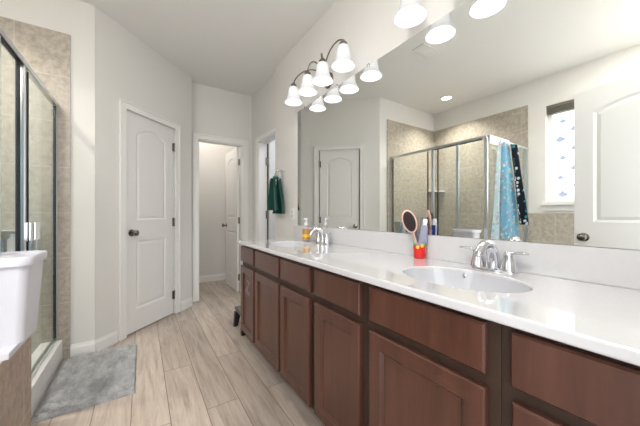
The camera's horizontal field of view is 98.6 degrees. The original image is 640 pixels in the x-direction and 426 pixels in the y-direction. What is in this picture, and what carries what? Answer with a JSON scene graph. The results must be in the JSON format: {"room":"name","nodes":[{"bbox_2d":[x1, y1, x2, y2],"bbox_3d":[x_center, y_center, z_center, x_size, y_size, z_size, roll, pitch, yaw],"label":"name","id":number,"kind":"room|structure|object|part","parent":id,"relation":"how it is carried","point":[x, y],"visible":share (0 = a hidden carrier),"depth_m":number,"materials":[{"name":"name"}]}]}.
{"room":"bathroom","nodes":[
{"label":"bathroom","id":0,"kind":"room"},
{"bbox_2d":[0,0,94,344],"bbox_3d":[-2.333,-0.275,1.883,1.244,2.749,0.100,0,0,-33],"label":"wall","id":1,"kind":"structure","parent":0,"point":[75,18],"depth_m":2.13,"materials":[{"name":"white paint"}]},
{"bbox_2d":[0,16,69,359],"bbox_3d":[-2.363,-0.131,1.797,1.100,2.462,0.012,0,0,-33],"label":"shower tile","id":2,"kind":"structure","parent":1,"relation":"attached to","point":[47,51],"depth_m":2.02,"materials":[{"name":"tile"}]},
{"bbox_2d":[1,229,40,249],"bbox_3d":[-2.111,0.195,1.892,0.260,0.170,0.099,0,0,-33],"label":"shower caddy","id":3,"kind":"object","parent":2,"relation":"attached to","point":[38,242],"visible":0.26,"depth_m":1.93,"materials":[{"name":"white"}]},
{"bbox_2d":[1,238,3,252],"bbox_3d":[-2.170,0.204,1.854,0.056,0.134,0.042,0,0,-33],"label":"shampoo bottle","id":4,"kind":"object","parent":3,"relation":"on","point":[2,240],"visible":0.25,"depth_m":1.86,"materials":[{"name":"blue"}]},
{"bbox_2d":[7,234,14,251],"bbox_3d":[-2.111,0.204,1.892,0.056,0.134,0.042,0,0,-33],"label":"shampoo bottle","id":5,"kind":"object","parent":3,"relation":"on","point":[11,241],"visible":0.61,"depth_m":1.88,"materials":[{"name":"white plastic"}]},
{"bbox_2d":[29,241,32,250],"bbox_3d":[-2.053,0.204,1.931,0.056,0.134,0.042,0,0,-33],"label":"shampoo bottle","id":6,"kind":"object","parent":3,"relation":"on","point":[30,242],"visible":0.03,"depth_m":1.93,"materials":[{"name":"blue"}]},
{"bbox_2d":[70,340,94,356],"bbox_3d":[-1.839,1.049,2.136,0.145,0.102,0.014,0,0,-33],"label":"baseboard","id":7,"kind":"structure","parent":1,"relation":"attached to","point":[77,349],"depth_m":2.13,"materials":[{"name":"white paint"}]},
{"bbox_2d":[95,6,191,340],"bbox_3d":[-1.717,-0.275,2.756,0.110,2.749,1.151,0,0,12],"label":"wall","id":8,"kind":"structure","parent":0,"point":[127,68],"depth_m":2.37,"materials":[{"name":"white paint"}]},
{"bbox_2d":[95,331,117,351],"bbox_3d":[-1.757,1.049,2.268,0.014,0.102,0.181,0,0,12],"label":"baseboard","id":9,"kind":"structure","parent":8,"relation":"attached to","point":[108,340],"depth_m":2.26,"materials":[{"name":"white paint"}]},
{"bbox_2d":[119,98,180,340],"bbox_3d":[-1.692,0.051,2.748,0.171,2.099,0.737,0,0,12],"label":"door","id":10,"kind":"structure","parent":8,"relation":"in","point":[149,142],"depth_m":2.69,"materials":[{"name":"white paint"}]},
{"bbox_3d":[-1.741,0.173,2.519,0.171,0.064,0.064,0,0,12],"label":"knob","id":11,"kind":"part","parent":10,"relation":"part of","materials":[{"name":"silver metal"}]},
{"bbox_2d":[181,297,192,310],"bbox_3d":[-1.556,1.049,3.215,0.014,0.102,0.185,0,0,12],"label":"baseboard","id":12,"kind":"structure","parent":8,"relation":"attached to","point":[187,303],"depth_m":3.21,"materials":[{"name":"white paint"}]},
{"bbox_2d":[31,280,324,425],"bbox_3d":[-0.616,1.150,1.866,4.500,0.100,6.200,0,0,-33],"label":"floor","id":13,"kind":"structure","parent":0,"point":[194,367],"depth_m":1.80,"materials":[{"name":"brown wood"}]},
{"bbox_2d":[0,336,30,425],"bbox_3d":[-1.280,0.814,0.175,1.126,0.573,1.808,0,0,-33],"label":"tub surround","id":14,"kind":"object","parent":13,"relation":"on","point":[15,372],"visible":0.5,"depth_m":1.10,"materials":[{"name":"brown stone"}]},
{"bbox_2d":[0,328,35,360],"bbox_3d":[-1.687,0.515,0.816,1.140,0.024,0.314,0,0,-33],"label":"ledge","id":15,"kind":"object","parent":14,"relation":"on","point":[6,352],"visible":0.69,"depth_m":1.02,"materials":[{"name":"white plastic"}]},
{"bbox_2d":[0,250,47,346],"bbox_3d":[-1.262,0.335,1.136,0.162,0.335,0.276,0,0,-33],"label":"storage bin","id":16,"kind":"object","parent":15,"relation":"on","point":[20,271],"visible":1,"depth_m":1.07,"materials":[{"name":"white plastic"}]},
{"bbox_3d":[-1.262,0.181,1.136,0.124,0.007,0.240,0,0,-33],"label":"bin lid","id":17,"kind":"part","parent":16,"relation":"part of","materials":[{"name":"white plastic"}]},
{"bbox_2d":[31,340,62,417],"bbox_3d":[-1.704,1.020,1.605,0.120,0.159,1.026,0,0,-33],"label":"curb","id":18,"kind":"object","parent":13,"relation":"on","point":[45,373],"visible":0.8,"depth_m":1.75,"materials":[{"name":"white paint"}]},
{"bbox_2d":[0,26,57,378],"bbox_3d":[-2.015,0.056,1.225,1.035,1.769,1.324,0,0,-33],"label":"shower enclosure","id":19,"kind":"object","parent":18,"relation":"on","point":[26,231],"visible":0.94,"depth_m":1.50,"materials":[{"name":"clear glass"}]},
{"bbox_3d":[-1.423,0.057,1.209,0.022,1.711,0.028,0,0,-33],"label":"post","id":20,"kind":"part","parent":19,"relation":"part of","materials":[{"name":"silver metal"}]},
{"bbox_3d":[-1.598,0.057,1.478,0.022,1.711,0.030,0,0,-33],"label":"post","id":21,"kind":"part","parent":19,"relation":"part of","materials":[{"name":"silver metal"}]},
{"bbox_3d":[-1.608,-0.814,1.493,0.028,0.030,1.318,0,0,-33],"label":"rail","id":22,"kind":"part","parent":19,"relation":"part of","materials":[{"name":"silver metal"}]},
{"bbox_3d":[-1.604,0.098,1.513,0.028,0.105,0.045,0,0,-33],"label":"door handle","id":23,"kind":"part","parent":19,"relation":"part of","materials":[{"name":"silver metal"}]},
{"bbox_3d":[-1.670,0.098,1.589,0.060,0.105,0.085,0,0,-33],"label":"door handle","id":24,"kind":"part","parent":19,"relation":"part of","materials":[{"name":"silver metal"}]},
{"bbox_3d":[-1.688,0.926,1.616,0.022,0.028,1.025,0,0,-33],"label":"rail","id":25,"kind":"part","parent":19,"relation":"part of","materials":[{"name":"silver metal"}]},
{"bbox_3d":[-1.959,0.057,2.035,0.022,1.711,0.027,0,0,-33],"label":"post","id":26,"kind":"part","parent":19,"relation":"part of","materials":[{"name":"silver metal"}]},
{"bbox_2d":[31,344,136,423],"bbox_3d":[-1.524,1.083,1.873,0.461,0.033,0.745,0,0,-33],"label":"bath mat","id":27,"kind":"object","parent":13,"relation":"on","point":[87,380],"visible":1,"depth_m":1.77,"materials":[{"name":"grey fabric"}]},
{"bbox_2d":[233,305,245,335],"bbox_3d":[-0.636,1.005,2.687,0.342,0.190,0.272,0,0,-33],"label":"step stool","id":28,"kind":"object","parent":13,"relation":"on","point":[237,313],"visible":0.26,"depth_m":2.68,"materials":[{"name":"grey plastic"}]},
{"bbox_3d":[-0.812,1.027,2.702,0.064,0.146,0.056,0,0,-33],"label":"leg","id":29,"kind":"part","parent":28,"relation":"part of","materials":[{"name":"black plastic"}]},
{"bbox_2d":[241,245,314,409],"bbox_3d":[-0.139,0.678,2.025,0.540,0.844,1.181,0,0,-33],"label":"vanity cabinet","id":30,"kind":"object","parent":13,"relation":"on","point":[278,296],"visible":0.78,"depth_m":1.68,"materials":[{"name":"brown wood"}]},
{"bbox_3d":[-0.589,0.337,2.240,0.020,0.129,0.317,0,0,-33],"label":"drawer","id":31,"kind":"part","parent":30,"relation":"part of","materials":[{"name":"brown wood"}]},
{"bbox_3d":[-0.589,0.712,2.240,0.020,0.552,0.317,0,0,-33],"label":"cabinet door","id":32,"kind":"part","parent":30,"relation":"part of","materials":[{"name":"brown wood"}]},
{"bbox_3d":[-0.369,0.337,1.901,0.020,0.129,0.425,0,0,-33],"label":"drawer","id":33,"kind":"part","parent":30,"relation":"part of","materials":[{"name":"brown wood"}]},
{"bbox_3d":[-0.369,0.712,1.901,0.020,0.552,0.425,0,0,-33],"label":"cabinet door","id":34,"kind":"part","parent":30,"relation":"part of","materials":[{"name":"brown wood"}]},
{"bbox_3d":[-0.143,0.337,1.554,0.020,0.129,0.347,0,0,-33],"label":"drawer","id":35,"kind":"part","parent":30,"relation":"part of","materials":[{"name":"brown wood"}]},
{"bbox_3d":[-0.143,0.712,1.554,0.020,0.552,0.347,0,0,-33],"label":"cabinet door","id":36,"kind":"part","parent":30,"relation":"part of","materials":[{"name":"brown wood"}]},
{"bbox_2d":[238,225,639,365],"bbox_3d":[0.189,0.182,1.504,0.567,0.145,2.426,0,0,-33],"label":"countertop","id":37,"kind":"structure","parent":30,"relation":"on","point":[586,298],"depth_m":0.89,"materials":[{"name":"stone"}]},
{"bbox_2d":[270,242,313,246],"bbox_3d":[-0.214,0.303,2.096,0.320,0.142,0.433,0,0,-33],"label":"sink basin","id":38,"kind":"object","parent":37,"relation":"in","point":[285,244],"visible":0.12,"depth_m":2.27,"materials":[{"name":"grey ceramic"}]},
{"bbox_2d":[302,218,309,240],"bbox_3d":[-0.117,0.129,2.309,0.067,0.194,0.066,0,0,-33],"label":"soap bottle","id":39,"kind":"object","parent":37,"relation":"on","point":[305,231],"visible":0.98,"depth_m":2.28,"materials":[{"name":"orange plastic"}]},
{"bbox_2d":[309,227,330,243],"bbox_3d":[0.009,0.163,2.140,0.172,0.128,0.204,0,0,7],"label":"faucet","id":40,"kind":"object","parent":37,"relation":"on","point":[321,237],"visible":0.99,"depth_m":2.11,"materials":[{"name":"silver metal"}]},
{"bbox_3d":[-0.021,0.158,2.121,0.145,0.119,0.052,0,0,-33],"label":"spout","id":41,"kind":"part","parent":40,"relation":"part of","materials":[{"name":"silver metal"}]},
{"bbox_3d":[-0.024,0.178,2.212,0.055,0.079,0.098,0,0,-33],"label":"handle","id":42,"kind":"part","parent":40,"relation":"part of","materials":[{"name":"silver metal"}]},
{"bbox_3d":[0.061,0.178,2.081,0.055,0.079,0.098,0,0,-33],"label":"handle","id":43,"kind":"part","parent":40,"relation":"part of","materials":[{"name":"silver metal"}]},
{"bbox_2d":[413,241,426,258],"bbox_3d":[0.514,0.184,1.421,0.067,0.086,0.068,0,0,-33],"label":"toothbrush cup","id":44,"kind":"object","parent":37,"relation":"on","point":[419,248],"visible":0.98,"depth_m":1.39,"materials":[{"name":"red plastic"}]},
{"bbox_2d":[402,210,416,241],"bbox_3d":[0.470,0.081,1.429,0.089,0.206,0.034,0,0,17],"label":"hairbrush","id":45,"kind":"object","parent":44,"relation":"in","point":[409,221],"visible":1,"depth_m":1.43,"materials":[{"name":"pink plastic"}]},
{"bbox_2d":[415,218,419,241],"bbox_3d":[0.507,0.109,1.440,0.042,0.185,0.004,0,0,19],"label":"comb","id":46,"kind":"object","parent":44,"relation":"in","point":[416,232],"visible":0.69,"depth_m":1.44,"materials":[{"name":"grey plastic"}]},
{"bbox_2d":[418,219,427,243],"bbox_3d":[0.530,0.100,1.414,0.045,0.152,0.030,0,0,44],"label":"toothpaste tube","id":47,"kind":"object","parent":44,"relation":"in","point":[424,228],"visible":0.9,"depth_m":1.40,"materials":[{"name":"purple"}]},
{"bbox_2d":[404,268,530,292],"bbox_3d":[0.502,0.303,0.994,0.320,0.142,0.433,0,0,-33],"label":"sink basin","id":48,"kind":"object","parent":37,"relation":"in","point":[450,278],"visible":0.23,"depth_m":1.11,"materials":[{"name":"grey ceramic"}]},
{"bbox_2d":[460,239,528,273],"bbox_3d":[0.684,0.163,1.100,0.172,0.128,0.204,0,0,7],"label":"faucet","id":49,"kind":"object","parent":37,"relation":"on","point":[508,265],"visible":1,"depth_m":1.07,"materials":[{"name":"silver metal"}]},
{"bbox_3d":[0.652,0.178,1.172,0.055,0.079,0.098,0,0,-33],"label":"handle","id":50,"kind":"part","parent":49,"relation":"part of","materials":[{"name":"silver metal"}]},
{"bbox_3d":[0.654,0.158,1.081,0.145,0.119,0.052,0,0,-33],"label":"spout","id":51,"kind":"part","parent":49,"relation":"part of","materials":[{"name":"silver metal"}]},
{"bbox_3d":[0.694,0.220,1.107,0.051,0.013,0.166,0,0,-33],"label":"plate","id":52,"kind":"part","parent":49,"relation":"part of","materials":[{"name":"silver metal"}]},
{"bbox_3d":[0.737,0.178,1.041,0.055,0.079,0.098,0,0,-33],"label":"handle","id":53,"kind":"part","parent":49,"relation":"part of","materials":[{"name":"silver metal"}]},
{"bbox_2d":[314,267,367,425],"bbox_3d":[0.289,0.678,1.367,0.540,0.844,0.387,0,0,-33],"label":"vanity cabinet","id":54,"kind":"object","parent":13,"relation":"on","point":[341,302],"visible":0.51,"depth_m":1.20,"materials":[{"name":"brown wood"}]},
{"bbox_3d":[0.070,0.337,1.227,0.020,0.129,0.336,0,0,-33],"label":"drawer","id":55,"kind":"part","parent":54,"relation":"part of","materials":[{"name":"brown wood"}]},
{"bbox_2d":[368,284,501,425],"bbox_3d":[0.523,0.678,1.006,0.540,0.844,0.472,0,0,-33],"label":"vanity cabinet","id":56,"kind":"object","parent":13,"relation":"on","point":[430,364],"visible":0.47,"depth_m":0.82,"materials":[{"name":"brown wood"}]},
{"bbox_3d":[0.304,0.712,0.865,0.020,0.552,0.416,0,0,-33],"label":"cabinet door","id":57,"kind":"part","parent":56,"relation":"part of","materials":[{"name":"brown wood"}]},
{"bbox_3d":[0.304,0.337,0.865,0.020,0.129,0.416,0,0,-33],"label":"drawer","id":58,"kind":"part","parent":56,"relation":"part of","materials":[{"name":"brown wood"}]},
{"bbox_2d":[502,325,639,425],"bbox_3d":[0.755,0.678,0.649,0.540,0.844,0.376,0,0,-33],"label":"vanity cabinet","id":59,"kind":"object","parent":13,"relation":"on","point":[546,382],"visible":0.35,"depth_m":0.56,"materials":[{"name":"brown wood"}]},
{"bbox_3d":[0.542,0.523,0.500,0.020,0.174,0.338,0,0,-33],"label":"drawer","id":60,"kind":"part","parent":59,"relation":"part of","materials":[{"name":"brown wood"}]},
{"bbox_2d":[78,0,335,95],"bbox_3d":[-0.874,-1.699,2.264,4.500,0.100,5.250,0,0,-33],"label":"ceiling","id":61,"kind":"structure","parent":0,"point":[236,46],"depth_m":2.47,"materials":[{"name":"white paint"}]},
{"bbox_2d":[199,142,239,281],"bbox_3d":[-1.665,-0.275,4.124,1.300,2.749,0.989,0,0,-33],"label":"wall","id":62,"kind":"structure","parent":0,"point":[211,156],"depth_m":4.52,"materials":[{"name":"white paint"}]},
{"bbox_2d":[199,273,224,282],"bbox_3d":[-1.901,1.049,4.433,1.040,0.102,0.014,0,0,-33],"label":"baseboard","id":63,"kind":"structure","parent":62,"relation":"attached to","point":[215,277],"depth_m":4.51,"materials":[{"name":"white paint"}]},
{"bbox_2d":[192,82,251,239],"bbox_3d":[-2.094,-0.275,3.103,2.973,2.749,0.257,0,0,-33],"label":"wall","id":64,"kind":"structure","parent":0,"point":[215,111],"depth_m":3.67,"materials":[{"name":"white paint"}]},
{"bbox_2d":[192,133,247,301],"bbox_3d":[-1.485,0.042,3.924,0.708,2.116,0.720,0,0,-33],"label":"door","id":65,"kind":"structure","parent":64,"relation":"in","point":[232,161],"depth_m":3.81,"materials":[{"name":"white paint"}]},
{"bbox_2d":[252,0,639,250],"bbox_3d":[0.079,-0.275,2.341,0.158,2.749,3.960,0,0,-33],"label":"wall","id":66,"kind":"structure","parent":0,"point":[368,27],"depth_m":2.39,"materials":[{"name":"white paint"}]},
{"bbox_2d":[256,125,274,238],"bbox_3d":[-0.360,0.042,3.594,0.749,2.116,0.692,0,0,-33],"label":"door","id":67,"kind":"structure","parent":66,"relation":"in","point":[265,152],"depth_m":3.66,"materials":[{"name":"white paint"}]},
{"bbox_2d":[267,175,284,213],"bbox_3d":[-0.469,-0.205,2.920,0.116,0.400,0.406,0,0,-29],"label":"hand towel","id":68,"kind":"object","parent":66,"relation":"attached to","point":[275,196],"visible":0.98,"depth_m":2.89,"materials":[{"name":"teal fabric"}]},
{"bbox_2d":[274,169,283,181],"bbox_3d":[-0.425,-0.406,2.896,0.082,0.152,0.159,0,0,-33],"label":"towel ring","id":69,"kind":"object","parent":66,"relation":"attached to","point":[278,170],"visible":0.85,"depth_m":2.89,"materials":[{"name":"silver metal"}]},
{"bbox_2d":[291,208,293,219],"bbox_3d":[-0.274,0.000,2.731,0.008,0.114,0.070,0,0,-33],"label":"wall outlet","id":70,"kind":"object","parent":66,"relation":"attached to","point":[292,209],"visible":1,"depth_m":2.73,"materials":[{"name":"white paint"}]},
{"bbox_2d":[284,39,354,105],"bbox_3d":[-0.018,-1.103,2.149,0.213,0.237,0.873,0,0,-33],"label":"vanity light","id":71,"kind":"object","parent":66,"relation":"attached to","point":[343,62],"visible":1,"depth_m":2.07,"materials":[{"name":"white glass"}]},
{"bbox_3d":[-0.234,-1.052,2.435,0.162,0.136,0.158,0,0,-33],"label":"lamp shade","id":72,"kind":"part","parent":71,"relation":"part of","materials":[{"name":"white glass"}]},
{"bbox_3d":[-0.106,-1.136,2.306,0.372,0.137,0.039,0,0,41],"label":"arm","id":73,"kind":"part","parent":71,"relation":"part of","materials":[{"name":"silver metal"}]},
{"bbox_3d":[-0.101,-1.052,2.230,0.162,0.136,0.158,0,0,-33],"label":"lamp shade","id":74,"kind":"part","parent":71,"relation":"part of","materials":[{"name":"white glass"}]},
{"bbox_3d":[0.019,-1.052,2.045,0.162,0.136,0.158,0,0,-33],"label":"lamp shade","id":75,"kind":"part","parent":71,"relation":"part of","materials":[{"name":"white glass"}]},
{"bbox_3d":[0.056,-1.070,2.199,0.034,0.124,0.124,0,0,-33],"label":"wall plate","id":76,"kind":"part","parent":71,"relation":"part of","materials":[{"name":"silver metal"}]},
{"bbox_3d":[0.088,-1.136,2.007,0.039,0.137,0.375,0,0,-17],"label":"arm","id":77,"kind":"part","parent":71,"relation":"part of","materials":[{"name":"silver metal"}]},
{"bbox_3d":[0.155,-1.052,1.836,0.162,0.136,0.158,0,0,-33],"label":"lamp shade","id":78,"kind":"part","parent":71,"relation":"part of","materials":[{"name":"white glass"}]},
{"bbox_3d":[0.155,-1.057,1.836,0.058,0.118,0.058,0,0,-33],"label":"bulb","id":79,"kind":"part","parent":71,"relation":"part of","materials":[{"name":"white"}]},
{"bbox_2d":[394,0,426,27],"bbox_3d":[0.669,-1.103,1.091,0.213,0.237,0.879,0,0,-33],"label":"vanity light","id":80,"kind":"object","parent":66,"relation":"attached to","point":[411,13],"visible":1,"depth_m":1.40,"materials":[{"name":"white glass"}]},
{"bbox_3d":[0.452,-1.057,1.379,0.058,0.118,0.058,0,0,-33],"label":"bulb","id":81,"kind":"part","parent":80,"relation":"part of","materials":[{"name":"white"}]},
{"bbox_2d":[294,225,639,289],"bbox_3d":[0.418,0.169,1.653,0.020,0.117,2.426,0,0,-33],"label":"backsplash","id":82,"kind":"structure","parent":66,"relation":"attached to","point":[604,266],"depth_m":1.03,"materials":[{"name":"stone"}]},
{"bbox_2d":[298,0,639,249],"bbox_3d":[0.434,-0.442,1.639,0.010,1.099,2.376,0,0,-33],"label":"wall mirror","id":83,"kind":"object","parent":66,"relation":"attached to","point":[511,120],"visible":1,"depth_m":1.17,"materials":[{"name":"clear glass"}]}
]}

